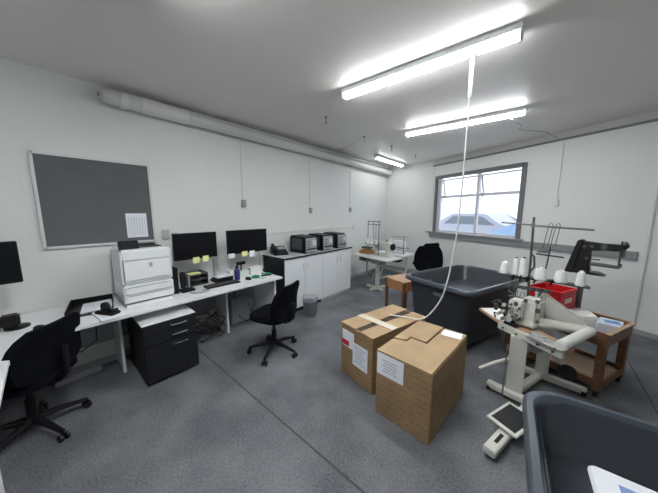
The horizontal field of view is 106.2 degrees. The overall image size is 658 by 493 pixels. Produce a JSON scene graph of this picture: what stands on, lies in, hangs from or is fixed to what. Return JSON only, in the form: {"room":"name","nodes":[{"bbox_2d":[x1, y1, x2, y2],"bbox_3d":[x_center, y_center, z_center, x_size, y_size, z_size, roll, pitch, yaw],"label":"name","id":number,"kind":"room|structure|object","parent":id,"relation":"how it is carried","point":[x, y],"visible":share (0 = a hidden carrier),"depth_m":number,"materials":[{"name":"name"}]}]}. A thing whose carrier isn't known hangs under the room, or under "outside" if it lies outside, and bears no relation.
{"room":"sewing workshop","nodes":[
{"label":"sewing workshop","id":0,"kind":"room"},
{"bbox_2d":[0,57,387,367],"bbox_3d":[-1.097,-0.396,4.210,0.150,2.920,8.650,7,10,40],"label":"wall","id":1,"kind":"structure","parent":0,"point":[196,185],"depth_m":2.96,"materials":[{"name":"white paint"}]},
{"bbox_2d":[28,150,156,249],"bbox_3d":[-2.371,-0.458,2.577,0.030,0.887,0.892,7,10,40],"label":"pinboard","id":2,"kind":"object","parent":1,"relation":"attached to","point":[81,201],"visible":1,"depth_m":2.49,"materials":[{"name":"fabric"}]},
{"bbox_2d":[125,213,147,237],"bbox_3d":[-2.183,-0.241,2.811,0.003,0.270,0.190,7,10,40],"label":"notice","id":3,"kind":"object","parent":2,"relation":"attached to","point":[136,223],"visible":1,"depth_m":2.81,"materials":[{"name":"white paper"}]},
{"bbox_2d":[162,230,176,238],"bbox_3d":[-1.978,-0.156,3.070,0.040,0.110,0.150,7,10,40],"label":"wall socket","id":4,"kind":"object","parent":1,"relation":"attached to","point":[166,234],"visible":0.7,"depth_m":3.03,"materials":[{"name":"grey plastic"}]},
{"bbox_2d":[66,265,384,376],"bbox_3d":[-1.036,1.022,4.355,0.012,0.070,8.350,7,10,40],"label":"baseboard","id":5,"kind":"structure","parent":1,"relation":"attached to","point":[80,368],"depth_m":2.73,"materials":[{"name":"grey"}]},
{"bbox_2d":[239,140,246,206],"bbox_3d":[-1.305,-1.089,3.728,0.036,0.975,0.070,7,10,40],"label":"conduit","id":6,"kind":"object","parent":1,"relation":"attached to","point":[243,202],"visible":1,"depth_m":3.73,"materials":[{"name":"grey plastic"}]},
{"bbox_2d":[97,87,392,175],"bbox_3d":[-0.270,-1.788,4.710,0.164,0.225,6.110,7,10,40],"label":"duct","id":7,"kind":"object","parent":1,"relation":"attached to","point":[123,100],"visible":1,"depth_m":3.16,"materials":[{"name":"grey metal"}]},
{"bbox_2d":[309,157,311,212],"bbox_3d":[-0.362,-1.185,4.813,0.036,1.065,0.070,7,10,40],"label":"conduit","id":8,"kind":"object","parent":1,"relation":"attached to","point":[310,209],"visible":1,"depth_m":4.82,"materials":[{"name":"grey plastic"}]},
{"bbox_2d":[266,225,355,233],"bbox_3d":[-0.414,-0.314,4.883,0.030,0.100,3.235,7,10,40],"label":"surface trunking","id":9,"kind":"object","parent":1,"relation":"attached to","point":[353,226],"visible":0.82,"depth_m":4.92,"materials":[{"name":"white plastic"}]},
{"bbox_2d":[349,167,351,211],"bbox_3d":[0.508,-1.329,5.808,0.036,1.035,0.070,7,10,40],"label":"conduit","id":10,"kind":"object","parent":1,"relation":"attached to","point":[350,209],"visible":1,"depth_m":5.82,"materials":[{"name":"grey plastic"}]},
{"bbox_2d":[0,0,657,166],"bbox_3d":[1.046,-1.635,2.163,5.820,0.100,8.650,7,10,40],"label":"ceiling","id":11,"kind":"structure","parent":0,"point":[277,67],"depth_m":2.09,"materials":[{"name":"paint"}]},
{"bbox_2d":[182,108,387,168],"bbox_3d":[-0.081,-1.948,5.008,0.056,0.056,5.300,7,10,40],"label":"ceiling pipe","id":12,"kind":"object","parent":11,"relation":"attached to","point":[218,119],"visible":0.66,"depth_m":4.35,"materials":[{"name":"grey"}]},
{"bbox_2d":[373,154,403,166],"bbox_3d":[1.492,-2.085,6.045,0.110,0.082,1.400,7,10,40],"label":"tube light","id":13,"kind":"object","parent":11,"relation":"attached to","point":[379,157],"visible":1,"depth_m":5.90,"materials":[{"name":"grey plastic"}]},
{"bbox_2d":[341,21,523,319],"bbox_3d":[0.773,-0.417,2.350,1.500,2.365,0.198,6,10,38],"label":"tube light","id":14,"kind":"object","parent":11,"relation":"attached to","point":[513,33],"depth_m":2.00,"materials":[{"name":"grey plastic"}]},
{"bbox_2d":[405,106,559,139],"bbox_3d":[2.433,-1.755,3.907,1.954,0.145,1.525,6,10,36],"label":"tube light","id":15,"kind":"object","parent":11,"relation":"attached to","point":[520,111],"depth_m":3.37,"materials":[{"name":"grey plastic"}]},
{"bbox_2d":[0,268,657,492],"bbox_3d":[1.046,1.356,2.581,5.820,0.100,8.650,7,10,40],"label":"floor","id":16,"kind":"structure","parent":0,"point":[227,421],"depth_m":1.95,"materials":[{"name":"grey carpet"}]},
{"bbox_2d":[0,312,91,450],"bbox_3d":[-2.219,0.977,1.792,0.617,0.870,0.602,-1,8,-8],"label":"office chair","id":17,"kind":"object","parent":16,"relation":"on","point":[45,355],"visible":0.98,"depth_m":1.76,"materials":[{"name":"black fabric"}]},
{"bbox_2d":[54,365,101,387],"bbox_3d":[-2.503,1.295,2.476,0.050,0.050,0.340,6,10,35],"label":"power strip","id":18,"kind":"object","parent":16,"relation":"on","point":[95,369],"visible":0.82,"depth_m":2.46,"materials":[{"name":"grey plastic"}]},
{"bbox_2d":[0,272,282,492],"bbox_3d":[-1.648,0.966,2.371,1.630,0.730,3.150,7,10,40],"label":"desk","id":19,"kind":"object","parent":16,"relation":"on","point":[262,291],"visible":0.43,"depth_m":2.63,"materials":[{"name":"white laminate"}]},
{"bbox_2d":[0,241,22,329],"bbox_3d":[-2.659,0.326,1.803,0.240,0.695,0.540,6,10,35],"label":"computer monitor","id":20,"kind":"object","parent":19,"relation":"on","point":[10,266],"visible":1,"depth_m":1.92,"materials":[{"name":"black plastic"}]},
{"bbox_2d":[0,312,30,331],"bbox_3d":[-2.506,0.595,1.974,0.140,0.115,0.149,7,10,40],"label":"speaker","id":21,"kind":"object","parent":19,"relation":"on","point":[8,322],"visible":1,"depth_m":1.94},
{"bbox_2d":[79,326,96,351],"bbox_3d":[-2.522,0.854,2.431,0.042,0.426,0.370,7,10,40],"label":"power cable","id":22,"kind":"object","parent":19,"relation":"hanging from","point":[95,326],"visible":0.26,"depth_m":2.55,"materials":[{"name":"black plastic"}]},
{"bbox_2d":[64,293,113,316],"bbox_3d":[-2.288,0.566,2.381,0.316,0.060,0.423,-7,11,-41],"label":"document tray","id":23,"kind":"object","parent":19,"relation":"on","point":[75,305],"visible":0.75,"depth_m":2.46,"materials":[{"name":"black plastic"}]},
{"bbox_2d":[80,299,115,313],"bbox_3d":[-2.239,0.576,2.407,0.245,0.018,0.313,-7,11,-41],"label":"paper stack","id":24,"kind":"object","parent":23,"relation":"in","point":[93,306],"visible":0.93,"depth_m":2.36,"materials":[{"name":"white paper"}]},
{"bbox_2d":[91,306,132,321],"bbox_3d":[-1.976,0.608,2.254,0.300,0.012,0.220,5,10,34],"label":"paper stack","id":25,"kind":"object","parent":19,"relation":"on","point":[124,311],"visible":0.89,"depth_m":2.20,"materials":[{"name":"white paper"}]},
{"bbox_2d":[94,302,120,315],"bbox_3d":[-1.996,0.553,2.223,0.200,0.105,0.085,2,8,12],"label":"tape dispenser","id":26,"kind":"object","parent":25,"relation":"on","point":[105,308],"visible":1,"depth_m":2.21,"materials":[{"name":"black plastic"}]},
{"bbox_2d":[110,240,173,307],"bbox_3d":[-1.984,0.240,2.630,0.494,0.643,0.420,7,10,40],"label":"printer","id":27,"kind":"object","parent":19,"relation":"on","point":[142,273],"visible":1,"depth_m":2.46,"materials":[{"name":"white plastic"},{"name":"black plastic"}]},
{"bbox_2d":[139,243,161,247],"bbox_3d":[-1.972,-0.012,2.651,0.260,0.022,0.240,7,10,40],"label":"tray","id":28,"kind":"object","parent":27,"relation":"on","point":[143,245],"depth_m":2.64,"materials":[{"name":"white plastic"}]},
{"bbox_2d":[171,266,178,293],"bbox_3d":[-1.797,0.380,2.847,0.200,0.300,0.050,7,10,40],"label":"computer tower","id":29,"kind":"object","parent":19,"relation":"on","point":[174,269],"visible":0.53,"depth_m":2.78,"materials":[{"name":"black plastic"}]},
{"bbox_2d":[179,272,195,292],"bbox_3d":[-1.669,0.409,2.892,0.130,0.230,0.150,7,10,40],"label":"cradle","id":30,"kind":"object","parent":19,"relation":"on","point":[183,289],"visible":0.98,"depth_m":2.87,"materials":[{"name":"black plastic"}]},
{"bbox_2d":[171,232,216,280],"bbox_3d":[-1.688,0.151,3.158,0.177,0.668,0.550,8,11,43],"label":"computer monitor","id":31,"kind":"object","parent":19,"relation":"on","point":[186,246],"visible":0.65,"depth_m":3.04,"materials":[{"name":"black plastic"}]},
{"bbox_2d":[193,257,199,262],"bbox_3d":[-1.645,0.168,3.065,0.002,0.070,0.075,7,10,40],"label":"sticky note","id":32,"kind":"object","parent":31,"relation":"hanging from","point":[195,259],"visible":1,"depth_m":3.06,"materials":[{"name":"yellow paper"}]},
{"bbox_2d":[203,255,208,260],"bbox_3d":[-1.570,0.151,3.151,0.002,0.070,0.075,7,10,40],"label":"sticky note","id":33,"kind":"object","parent":31,"relation":"hanging from","point":[205,258],"visible":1,"depth_m":3.15,"materials":[{"name":"yellow paper"}]},
{"bbox_2d":[183,270,208,286],"bbox_3d":[-1.726,0.407,3.196,0.240,0.150,0.226,7,10,40],"label":"tray","id":34,"kind":"object","parent":19,"relation":"on","point":[201,279],"visible":0.76,"depth_m":3.20,"materials":[{"name":"grey plastic"}]},
{"bbox_2d":[203,279,239,288],"bbox_3d":[-1.361,0.477,3.153,0.140,0.021,0.420,8,11,44],"label":"keyboard","id":35,"kind":"object","parent":19,"relation":"on","point":[234,281],"visible":1,"depth_m":3.12,"materials":[{"name":"black plastic"}]},
{"bbox_2d":[212,276,232,282],"bbox_3d":[-1.422,0.432,3.307,0.160,0.070,0.220,8,11,43],"label":"storage box","id":36,"kind":"object","parent":19,"relation":"on","point":[215,280],"visible":0.68,"depth_m":3.24,"materials":[{"name":"black plastic"}]},
{"bbox_2d":[213,273,231,278],"bbox_3d":[-1.422,0.391,3.301,0.140,0.012,0.200,6,10,36],"label":"paper pad","id":37,"kind":"object","parent":36,"relation":"on","point":[224,274],"visible":1,"depth_m":3.29,"materials":[{"name":"white paper"}]},
{"bbox_2d":[227,269,233,275],"bbox_3d":[-1.398,0.385,3.534,0.108,0.100,0.084,-3,8,-18],"label":"mug","id":38,"kind":"object","parent":19,"relation":"on","point":[230,271],"visible":0.52,"depth_m":3.50,"materials":[{"name":"white ceramic"}]},
{"bbox_2d":[234,265,239,279],"bbox_3d":[-1.253,0.357,3.370,0.072,0.200,0.072,7,10,40],"label":"drink bottle","id":39,"kind":"object","parent":19,"relation":"on","point":[236,271],"visible":0.91,"depth_m":3.35,"materials":[{"name":"blue"}]},
{"bbox_2d":[236,261,245,270],"bbox_3d":[-1.307,0.319,3.672,0.100,0.192,0.150,7,10,40],"label":"gadget","id":40,"kind":"object","parent":19,"relation":"on","point":[240,263],"visible":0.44,"depth_m":3.66,"materials":[{"name":"black plastic"}]},
{"bbox_2d":[240,270,248,276],"bbox_3d":[-1.246,0.390,3.568,0.080,0.080,0.160,7,10,40],"label":"block","id":41,"kind":"object","parent":19,"relation":"on","point":[243,273],"visible":0.6,"depth_m":3.55,"materials":[{"name":"white"}]},
{"bbox_2d":[226,229,266,270],"bbox_3d":[-1.237,0.079,3.676,0.177,0.668,0.620,8,11,43],"label":"computer monitor","id":42,"kind":"object","parent":19,"relation":"on","point":[237,241],"visible":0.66,"depth_m":3.57,"materials":[{"name":"black plastic"}]},
{"bbox_2d":[249,250,254,256],"bbox_3d":[-1.135,0.106,3.652,0.002,0.090,0.090,7,10,40],"label":"sticky note","id":43,"kind":"object","parent":42,"relation":"hanging from","point":[252,253],"visible":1,"depth_m":3.65,"materials":[{"name":"white paper"}]},
{"bbox_2d":[248,265,262,274],"bbox_3d":[-1.112,0.354,3.720,0.090,0.110,0.200,7,10,40],"label":"box","id":44,"kind":"object","parent":19,"relation":"on","point":[257,269],"visible":0.9,"depth_m":3.68,"materials":[{"name":"white"}]},
{"bbox_2d":[127,304,198,383],"bbox_3d":[-1.777,0.986,2.656,0.687,0.612,0.468,7,10,40],"label":"drawer unit","id":45,"kind":"object","parent":16,"relation":"on","point":[163,342],"visible":0.95,"depth_m":2.45,"materials":[{"name":"black painted metal"},{"name":"white laminate"},{"name":"brushed metal"}]},
{"bbox_2d":[196,310,226,342],"bbox_3d":[-1.590,1.042,3.216,0.283,0.323,0.509,3,8,20],"label":"cable tangle","id":46,"kind":"object","parent":16,"relation":"on","point":[213,314],"visible":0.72,"depth_m":3.25,"materials":[{"name":"black plastic"}]},
{"bbox_2d":[228,294,249,324],"bbox_3d":[-1.362,0.950,3.755,0.104,0.380,0.300,7,10,40],"label":"storage box","id":47,"kind":"object","parent":16,"relation":"on","point":[240,305],"visible":0.92,"depth_m":3.70,"materials":[{"name":"grey plastic"}]},
{"bbox_2d":[247,280,299,365],"bbox_3d":[-0.637,0.828,2.891,0.599,0.860,0.616,3,9,23],"label":"office chair","id":48,"kind":"object","parent":16,"relation":"on","point":[282,309],"visible":1,"depth_m":2.76,"materials":[{"name":"black fabric"}]},
{"bbox_2d":[264,254,322,310],"bbox_3d":[-0.596,0.591,4.350,0.585,0.925,0.866,7,10,40],"label":"storage cabinet","id":49,"kind":"object","parent":16,"relation":"on","point":[308,270],"visible":0.71,"depth_m":4.12,"materials":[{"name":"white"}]},
{"bbox_2d":[262,246,351,260],"bbox_3d":[-0.318,0.084,4.618,0.582,0.027,1.770,7,10,40],"label":"countertop","id":50,"kind":"structure","parent":49,"relation":"on","point":[292,255],"depth_m":4.16,"materials":[{"name":"black"}]},
{"bbox_2d":[270,243,288,255],"bbox_3d":[-0.841,0.041,4.173,0.240,0.181,0.235,-5,9,-32],"label":"desk phone","id":51,"kind":"object","parent":50,"relation":"on","point":[274,250],"visible":1,"depth_m":4.14,"materials":[{"name":"black plastic"}]},
{"bbox_2d":[290,234,316,253],"bbox_3d":[-0.454,-0.051,4.394,0.430,0.300,0.281,7,10,40],"label":"printer","id":52,"kind":"object","parent":50,"relation":"on","point":[301,243],"visible":1,"depth_m":4.28,"materials":[{"name":"black plastic"}]},
{"bbox_2d":[308,233,332,250],"bbox_3d":[-0.166,-0.097,4.723,0.430,0.300,0.281,7,10,40],"label":"printer","id":53,"kind":"object","parent":50,"relation":"on","point":[324,241],"visible":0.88,"depth_m":4.57,"materials":[{"name":"black plastic"}]},
{"bbox_2d":[324,231,345,247],"bbox_3d":[0.116,-0.141,5.045,0.430,0.300,0.281,7,10,40],"label":"printer","id":54,"kind":"object","parent":50,"relation":"on","point":[339,238],"visible":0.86,"depth_m":4.89,"materials":[{"name":"black plastic"}]},
{"bbox_2d":[302,294,317,316],"bbox_3d":[-0.301,0.951,3.976,0.262,0.316,0.262,7,10,40],"label":"waste bin","id":55,"kind":"object","parent":16,"relation":"on","point":[310,304],"visible":1,"depth_m":3.90,"materials":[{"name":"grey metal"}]},
{"bbox_2d":[321,248,350,300],"bbox_3d":[-0.029,0.501,4.998,0.585,0.925,0.856,7,10,40],"label":"storage cabinet","id":56,"kind":"object","parent":16,"relation":"on","point":[336,264],"visible":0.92,"depth_m":4.79,"materials":[{"name":"white"}]},
{"bbox_2d":[354,253,401,290],"bbox_3d":[1.018,0.555,5.305,0.500,0.723,0.960,-6,10,-35],"label":"table","id":57,"kind":"object","parent":16,"relation":"on","point":[374,259],"visible":0.84,"depth_m":5.24,"materials":[{"name":"white"}]},
{"bbox_2d":[359,249,375,253],"bbox_3d":[0.860,0.099,5.553,0.361,0.109,0.140,5,9,32],"label":"wooden block","id":58,"kind":"object","parent":57,"relation":"on","point":[370,251],"visible":0.85,"depth_m":5.49,"materials":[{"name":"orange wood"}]},
{"bbox_2d":[364,220,380,255],"bbox_3d":[0.936,-0.182,5.285,0.120,0.740,0.370,-6,10,-39],"label":"rack","id":59,"kind":"object","parent":57,"relation":"on","point":[373,224],"visible":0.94,"depth_m":5.25,"materials":[{"name":"grey metal"}]},
{"bbox_2d":[374,241,395,257],"bbox_3d":[1.157,0.036,5.174,0.140,0.340,0.495,-6,10,-35],"label":"sewing machine","id":60,"kind":"object","parent":57,"relation":"on","point":[389,247],"visible":0.92,"depth_m":5.05,"materials":[{"name":"beige metal"}]},
{"bbox_2d":[341,304,424,394],"bbox_3d":[0.578,1.022,2.614,0.804,0.552,0.440,-6,10,-36],"label":"carton","id":61,"kind":"object","parent":16,"relation":"on","point":[362,334],"visible":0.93,"depth_m":2.40,"materials":[{"name":"brown cardboard"}]},
{"bbox_2d":[354,346,364,367],"bbox_3d":[0.283,1.042,2.337,0.001,0.155,0.150,-6,10,-36],"label":"print","id":62,"kind":"object","parent":61,"relation":"attached to","point":[354,346],"depth_m":2.34},
{"bbox_2d":[376,250,414,278],"bbox_3d":[1.568,0.488,5.937,0.480,0.690,0.800,-6,10,-37],"label":"table","id":63,"kind":"object","parent":16,"relation":"on","point":[406,255],"visible":0.48,"depth_m":5.77,"materials":[{"name":"white laminate"}]},
{"bbox_2d":[386,239,405,253],"bbox_3d":[1.581,-0.022,5.861,0.140,0.340,0.495,-6,10,-39],"label":"sewing machine","id":64,"kind":"object","parent":63,"relation":"on","point":[396,242],"visible":0.61,"depth_m":5.72,"materials":[{"name":"white metal"}]},
{"bbox_2d":[393,236,410,254],"bbox_3d":[1.644,-0.031,5.637,0.430,0.420,0.100,7,10,40],"label":"rack","id":65,"kind":"object","parent":63,"relation":"on","point":[393,236],"visible":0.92,"depth_m":5.61,"materials":[{"name":"grey metal"}]},
{"bbox_2d":[385,273,411,308],"bbox_3d":[1.226,0.801,4.009,0.460,0.605,0.420,-4,9,-27],"label":"side table","id":66,"kind":"object","parent":16,"relation":"on","point":[399,282],"visible":0.56,"depth_m":3.86,"materials":[{"name":"brown wood"}]},
{"bbox_2d":[375,320,466,445],"bbox_3d":[0.811,1.085,2.138,0.450,0.560,0.763,8,11,44],"label":"carton","id":67,"kind":"object","parent":16,"relation":"on","point":[420,371],"visible":1,"depth_m":1.92,"materials":[{"name":"brown cardboard"}]},
{"bbox_2d":[383,360,396,377],"bbox_3d":[0.471,0.948,1.918,0.130,0.093,0.001,8,11,44],"label":"print","id":68,"kind":"object","parent":67,"relation":"attached to","point":[389,367],"depth_m":1.91,"materials":[{"name":"grey paper"}]},
{"bbox_2d":[412,243,439,263],"bbox_3d":[2.222,0.375,5.772,0.602,0.960,0.618,-3,8,-19],"label":"office chair","id":69,"kind":"object","parent":16,"relation":"on","point":[426,244],"visible":0.08,"depth_m":5.49,"materials":[{"name":"black plastic"}]},
{"bbox_2d":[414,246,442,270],"bbox_3d":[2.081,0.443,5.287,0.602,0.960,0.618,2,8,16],"label":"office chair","id":70,"kind":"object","parent":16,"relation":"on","point":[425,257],"visible":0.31,"depth_m":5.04,"materials":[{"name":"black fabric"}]},
{"bbox_2d":[405,264,525,344],"bbox_3d":[1.839,0.786,3.403,1.380,0.802,0.970,-5,9,-30],"label":"tub","id":71,"kind":"object","parent":16,"relation":"on","point":[469,288],"visible":0.84,"depth_m":3.09,"materials":[{"name":"plastic"}]},
{"bbox_2d":[479,283,596,458],"bbox_3d":[1.607,0.908,2.010,0.875,0.945,1.354,7,10,40],"label":"sewing machine","id":72,"kind":"object","parent":16,"relation":"on","point":[542,311],"visible":0.97,"depth_m":2.15,"materials":[{"name":"beige metal"}]},
{"bbox_2d":[497,217,594,295],"bbox_3d":[2.031,0.211,2.375,0.690,0.976,0.128,7,10,40],"label":"stand","id":73,"kind":"object","parent":72,"relation":"attached to","point":[529,277],"visible":0.87,"depth_m":2.37,"materials":[{"name":"grey metal"}]},
{"bbox_2d":[500,261,508,273],"bbox_3d":[1.818,0.209,2.553,0.083,0.127,0.083,7,10,40],"label":"thread cone","id":74,"kind":"object","parent":73,"relation":"on","point":[504,268],"visible":1,"depth_m":2.53,"materials":[{"name":"white fabric"}]},
{"bbox_2d":[511,257,518,274],"bbox_3d":[1.897,0.195,2.509,0.060,0.177,0.060,7,10,40],"label":"thread cone","id":75,"kind":"object","parent":73,"relation":"on","point":[515,268],"visible":0.97,"depth_m":2.49,"materials":[{"name":"white fabric"}]},
{"bbox_2d":[518,257,527,276],"bbox_3d":[1.925,0.199,2.445,0.076,0.192,0.076,7,10,40],"label":"thread cone","id":76,"kind":"object","parent":73,"relation":"on","point":[523,268],"visible":0.98,"depth_m":2.42,"materials":[{"name":"white fabric"}]},
{"bbox_2d":[533,267,546,280],"bbox_3d":[2.020,0.256,2.357,0.106,0.117,0.106,7,10,40],"label":"thread cone","id":77,"kind":"object","parent":73,"relation":"on","point":[540,273],"visible":0.99,"depth_m":2.33,"materials":[{"name":"white fabric"}]},
{"bbox_2d":[497,271,589,288],"bbox_3d":[2.045,0.317,2.397,0.680,0.012,0.100,10,13,40],"label":"tray","id":78,"kind":"object","parent":73,"relation":"on","point":[515,276],"depth_m":2.36,"materials":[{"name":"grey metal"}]},
{"bbox_2d":[553,269,567,283],"bbox_3d":[2.148,0.272,2.287,0.101,0.117,0.101,7,10,40],"label":"thread cone","id":79,"kind":"object","parent":73,"relation":"on","point":[560,276],"visible":0.98,"depth_m":2.26,"materials":[{"name":"white fabric"}]},
{"bbox_2d":[575,270,585,286],"bbox_3d":[2.239,0.281,2.195,0.069,0.137,0.069,7,10,40],"label":"thread cone","id":80,"kind":"object","parent":73,"relation":"on","point":[581,276],"visible":1,"depth_m":2.18,"materials":[{"name":"white fabric"}]},
{"bbox_2d":[504,304,635,396],"bbox_3d":[2.470,0.990,2.616,0.560,0.616,0.816,-4,9,-25],"label":"trolley","id":81,"kind":"object","parent":16,"relation":"on","point":[596,371],"visible":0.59,"depth_m":2.35,"materials":[{"name":"brown wood"}]},
{"bbox_2d":[529,282,578,308],"bbox_3d":[2.470,0.600,2.753,0.352,0.310,0.312,-4,9,-25],"label":"crate","id":82,"kind":"object","parent":81,"relation":"on","point":[565,295],"visible":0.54,"depth_m":2.66,"materials":[{"name":"red plastic"}]},
{"bbox_2d":[508,342,622,387],"bbox_3d":[2.473,1.169,2.622,0.540,0.070,0.750,-4,9,-25],"label":"shelf","id":83,"kind":"object","parent":81,"relation":"attached to","point":[583,362],"depth_m":2.46,"materials":[{"name":"brown wood"}]},
{"bbox_2d":[569,308,598,327],"bbox_3d":[2.533,0.732,2.521,0.347,0.115,0.237,-1,8,-8],"label":"folded cloth","id":84,"kind":"object","parent":81,"relation":"on","point":[589,317],"visible":0.41,"depth_m":2.43,"materials":[{"name":"white fabric"}]},
{"bbox_2d":[595,317,623,332],"bbox_3d":[2.670,0.764,2.352,0.220,0.098,0.160,-6,10,-36],"label":"packet","id":85,"kind":"object","parent":81,"relation":"on","point":[605,325],"visible":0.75,"depth_m":2.32,"materials":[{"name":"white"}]},
{"bbox_2d":[522,391,657,492],"bbox_3d":[0.961,1.190,0.508,0.920,0.802,1.340,6,10,36],"label":"tub","id":86,"kind":"object","parent":16,"relation":"on","point":[564,435],"visible":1,"depth_m":1.04,"materials":[{"name":"plastic"}]},
{"bbox_2d":[587,466,657,492],"bbox_3d":[1.162,0.951,0.840,0.360,0.029,0.260,6,10,36],"label":"bag","id":87,"kind":"object","parent":86,"relation":"in","point":[602,481],"visible":1,"depth_m":0.96,"materials":[{"name":"white plastic"}]},
{"bbox_2d":[564,239,629,347],"bbox_3d":[2.849,0.602,2.705,0.211,1.359,0.436,-6,10,-34],"label":"machine","id":88,"kind":"object","parent":16,"relation":"on","point":[580,259],"visible":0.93,"depth_m":2.65,"materials":[{"name":"grey metal"}]},
{"bbox_2d":[385,161,433,269],"bbox_3d":[2.226,-0.776,6.928,1.280,2.920,0.150,7,10,40],"label":"wall","id":89,"kind":"structure","parent":0,"point":[409,187],"depth_m":6.81,"materials":[{"name":"white paint"}]},
{"bbox_2d":[385,265,418,271],"bbox_3d":[2.173,0.644,7.065,1.250,0.070,0.012,7,10,40],"label":"baseboard","id":90,"kind":"structure","parent":89,"relation":"attached to","point":[388,266],"depth_m":7.14,"materials":[{"name":"grey"}]},
{"bbox_2d":[429,110,657,334],"bbox_3d":[3.688,-0.422,4.391,0.192,2.921,4.650,-4,9,-25],"label":"wall","id":91,"kind":"structure","parent":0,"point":[608,182],"depth_m":3.71,"materials":[{"name":"white paint"}]},
{"bbox_2d":[425,162,527,240],"bbox_3d":[3.173,-0.951,5.506,0.305,1.420,2.280,-4,9,-25],"label":"window","id":92,"kind":"structure","parent":91,"relation":"attached to","point":[439,182],"depth_m":5.32,"materials":[{"name":"grey metal"}]},
{"bbox_2d":[553,140,564,205],"bbox_3d":[3.736,-1.180,4.001,0.040,1.040,0.070,-4,9,-25],"label":"cable conduit","id":93,"kind":"object","parent":91,"relation":"attached to","point":[555,201],"visible":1,"depth_m":4.02,"materials":[{"name":"white plastic"}]},
{"bbox_2d":[518,296,657,339],"bbox_3d":[3.633,0.993,4.563,0.013,0.070,4.650,-4,9,-25],"label":"baseboard","id":94,"kind":"structure","parent":91,"relation":"attached to","point":[635,331],"depth_m":3.29,"materials":[{"name":"grey"}]},
{"bbox_2d":[632,181,657,328],"bbox_3d":[4.169,-0.223,3.202,0.026,2.715,0.026,7,11,42],"label":"cable conduit","id":95,"kind":"object","parent":91,"relation":"attached to","point":[656,192],"visible":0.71,"depth_m":3.24,"materials":[{"name":"white"}]},
{"bbox_2d":[507,304,635,347],"bbox_3d":[2.469,0.747,2.583,0.968,0.126,0.845,7,10,40],"label":"tabletop","id":96,"kind":"object","parent":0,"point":[601,339],"depth_m":2.21,"materials":[{"name":"brown wood"}]},
{"label":"outside","id":97,"kind":"structure","parent":0,"visible":0},
{"bbox_2d":[441,168,521,219],"bbox_3d":[16.268,-2.712,12.549,0.301,5.400,30.000,-4,9,-25],"label":"sky","id":98,"kind":"structure","parent":97,"point":[510,181],"depth_m":19.79,"materials":[{"name":"white"}]},
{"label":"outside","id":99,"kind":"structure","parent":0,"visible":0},
{"bbox_3d":[12.640,-0.003,11.228,20.000,0.100,30.000,-4,9,-25],"label":"floor","id":100,"kind":"structure","parent":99,"visible":0},
{"bbox_2d":[440,213,515,232],"bbox_3d":[6.387,-0.631,10.122,1.770,1.449,4.370,-5,9,-30],"label":"parked car","id":101,"kind":"object","parent":100,"relation":"on","point":[487,222],"visible":0.23,"depth_m":9.73,"materials":[{"name":"silver metal"}]},
{"bbox_2d":[489,224,515,235],"bbox_3d":[6.505,-0.052,6.085,1.770,1.419,4.370,-2,8,-16],"label":"parked car","id":102,"kind":"object","parent":100,"relation":"on","point":[510,229],"visible":0.06,"depth_m":7.30,"materials":[{"name":"blue paint"}]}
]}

